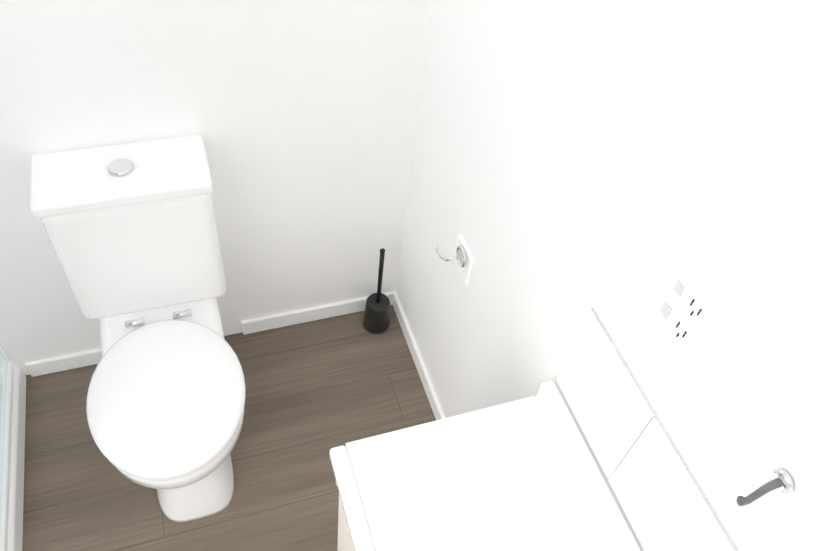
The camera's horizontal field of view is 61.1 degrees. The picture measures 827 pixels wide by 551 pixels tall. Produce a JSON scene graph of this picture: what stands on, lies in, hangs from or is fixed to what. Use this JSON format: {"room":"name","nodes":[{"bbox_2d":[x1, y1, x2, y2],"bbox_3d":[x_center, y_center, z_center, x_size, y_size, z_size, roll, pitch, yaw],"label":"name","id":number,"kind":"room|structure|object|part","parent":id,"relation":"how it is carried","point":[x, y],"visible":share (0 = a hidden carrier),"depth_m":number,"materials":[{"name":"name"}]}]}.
{"room":"bathroom","nodes":[
{"label":"bathroom","id":0,"kind":"room"},
{"bbox_2d":[0,0,429,374],"bbox_3d":[-1.096,-0.494,1.575,2.360,2.400,0.100,-11,52,-16],"label":"wall","id":1,"kind":"structure","parent":0,"point":[229,81],"depth_m":1.91,"materials":[{"name":"white paint"}]},
{"bbox_2d":[25,349,101,376],"bbox_3d":[-1.196,0.301,2.422,0.250,0.072,0.014,-11,52,-16],"label":"baseboard","id":2,"kind":"structure","parent":1,"relation":"attached to","point":[62,363],"depth_m":2.41,"materials":[{"name":"white wood"}]},
{"bbox_2d":[241,291,396,334],"bbox_3d":[-0.350,0.140,2.661,0.595,0.072,0.014,-11,52,-16],"label":"baseboard","id":3,"kind":"structure","parent":1,"relation":"attached to","point":[300,316],"depth_m":2.64,"materials":[{"name":"white wood"}]},
{"bbox_2d":[22,305,435,550],"bbox_3d":[-0.784,1.218,1.807,2.460,0.100,2.562,-11,52,-16],"label":"floor","id":4,"kind":"structure","parent":0,"point":[316,391],"depth_m":2.30,"materials":[{"name":"wood"}]},
{"bbox_2d":[0,343,25,550],"bbox_3d":[-1.520,0.050,1.155,0.925,2.260,0.934,-11,52,-16],"label":"shower","id":5,"kind":"object","parent":4,"relation":"on","point":[12,411],"visible":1,"depth_m":2.15,"materials":[{"name":"white plastic"}]},
{"label":"glass","id":6,"kind":"part","parent":5,"relation":"part of","materials":[{"name":"clear glass"}]},
{"bbox_3d":[-1.208,0.613,2.068,0.024,0.025,0.860,-11,52,-16],"label":"sill","id":7,"kind":"part","parent":5,"relation":"part of","materials":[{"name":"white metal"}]},
{"bbox_2d":[30,135,245,521],"bbox_3d":[-0.700,0.230,1.965,0.426,0.949,0.750,-11,52,-16],"label":"toilet","id":8,"kind":"object","parent":4,"relation":"on","point":[131,231],"visible":1,"depth_m":1.84,"materials":[{"name":"white ceramic"}]},
{"bbox_3d":[-0.742,-0.259,1.788,0.426,0.040,0.208,-11,52,-16],"label":"cistern lid","id":9,"kind":"part","parent":8,"relation":"part of","materials":[{"name":"white ceramic"}]},
{"bbox_3d":[-0.657,0.307,1.865,0.405,0.033,0.490,-11,52,-16],"label":"lid","id":10,"kind":"part","parent":8,"relation":"part of","materials":[{"name":"white plastic"}]},
{"bbox_3d":[-0.659,0.322,1.882,0.402,0.012,0.487,-11,52,-16],"label":"seat","id":11,"kind":"part","parent":8,"relation":"part of","materials":[{"name":"white plastic"}]},
{"bbox_2d":[330,446,373,550],"bbox_3d":[0.227,1.116,1.390,0.500,0.850,1.388,-11,52,-16],"label":"bathroom vanity","id":12,"kind":"object","parent":4,"relation":"on","point":[352,535],"depth_m":1.35,"materials":[{"name":"white"}]},
{"bbox_2d":[342,381,640,550],"bbox_3d":[0.283,0.808,1.040,0.479,0.089,1.396,-11,52,-16],"label":"countertop","id":13,"kind":"structure","parent":12,"relation":"on","point":[518,475],"depth_m":1.37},
{"bbox_2d":[363,248,389,333],"bbox_3d":[-0.124,0.048,2.535,0.104,0.425,0.104,-11,52,-16],"label":"toilet brush","id":14,"kind":"object","parent":4,"relation":"on","point":[376,318],"visible":1,"depth_m":2.59,"materials":[{"name":"black plastic"}]},
{"bbox_3d":[-0.118,0.006,2.485,0.016,0.275,0.016,-11,52,-16],"label":"handle","id":15,"kind":"part","parent":14,"relation":"part of","materials":[{"name":"black plastic"}]},
{"bbox_2d":[396,0,826,550],"bbox_3d":[0.360,-0.010,1.342,0.100,2.400,1.995,-11,52,-16],"label":"wall","id":16,"kind":"structure","parent":0,"point":[615,164],"depth_m":1.09,"materials":[{"name":"white paint"}]},
{"bbox_2d":[393,294,444,419],"bbox_3d":[0.073,0.445,2.454,0.014,0.072,0.948,-11,52,-16],"label":"baseboard","id":17,"kind":"structure","parent":16,"relation":"attached to","point":[420,367],"depth_m":2.54,"materials":[{"name":"white wood"}]},
{"bbox_2d":[435,234,473,284],"bbox_3d":[0.107,-0.044,1.906,0.064,0.106,0.116,-11,52,-16],"label":"paper holder","id":18,"kind":"object","parent":16,"relation":"attached to","point":[462,258],"visible":1,"depth_m":1.89,"materials":[{"name":"plastic"}]},
{"bbox_3d":[0.096,-0.062,1.912,0.053,0.041,0.075,-11,52,-16],"label":"arm","id":19,"kind":"part","parent":18,"relation":"part of"},
{"bbox_3d":[0.135,-0.043,1.909,0.009,0.105,0.100,-11,52,-16],"label":"plate","id":20,"kind":"part","parent":18,"relation":"part of","materials":[{"name":"white plastic"}]},
{"bbox_2d":[557,310,653,477],"bbox_3d":[0.351,0.226,1.320,0.007,0.244,0.229,-11,52,-16],"label":"wall tiles","id":21,"kind":"structure","parent":16,"relation":"attached to","point":[610,408],"depth_m":1.30,"materials":[{"name":"white tile"}]},
{"bbox_2d":[591,307,738,550],"bbox_3d":[0.535,0.657,0.976,0.004,0.247,1.394,-11,52,-16],"label":"grout","id":22,"kind":"structure","parent":16,"relation":"attached to","point":[656,416],"depth_m":1.14,"materials":[{"name":"white"}]},
{"bbox_2d":[609,418,734,550],"bbox_3d":[0.422,0.399,1.182,0.007,0.244,0.229,-11,52,-16],"label":"wall tiles","id":23,"kind":"structure","parent":16,"relation":"attached to","point":[663,503],"depth_m":1.17,"materials":[{"name":"white tile"}]},
{"bbox_2d":[653,262,727,365],"bbox_3d":[0.401,0.057,1.026,0.014,0.125,0.103,-11,52,-16],"label":"electrical outlet","id":24,"kind":"object","parent":16,"relation":"attached to","point":[690,314],"visible":1,"depth_m":1.01,"materials":[{"name":"white plastic"}]},
{"bbox_2d":[736,468,793,506],"bbox_3d":[0.452,0.280,0.912,0.058,0.062,0.032,-11,52,-16],"label":"hook","id":25,"kind":"object","parent":16,"relation":"attached to","point":[782,481],"visible":1,"depth_m":0.91,"materials":[{"name":"silver metal"}]},
{"bbox_3d":[0.451,0.284,0.916,0.056,0.051,0.012,-11,52,-16],"label":"arm","id":26,"kind":"part","parent":25,"relation":"part of"},
{"bbox_3d":[0.477,0.266,0.907,0.008,0.032,0.032,-11,52,-16],"label":"plate","id":27,"kind":"part","parent":25,"relation":"part of","materials":[{"name":"silver metal"}]}
]}

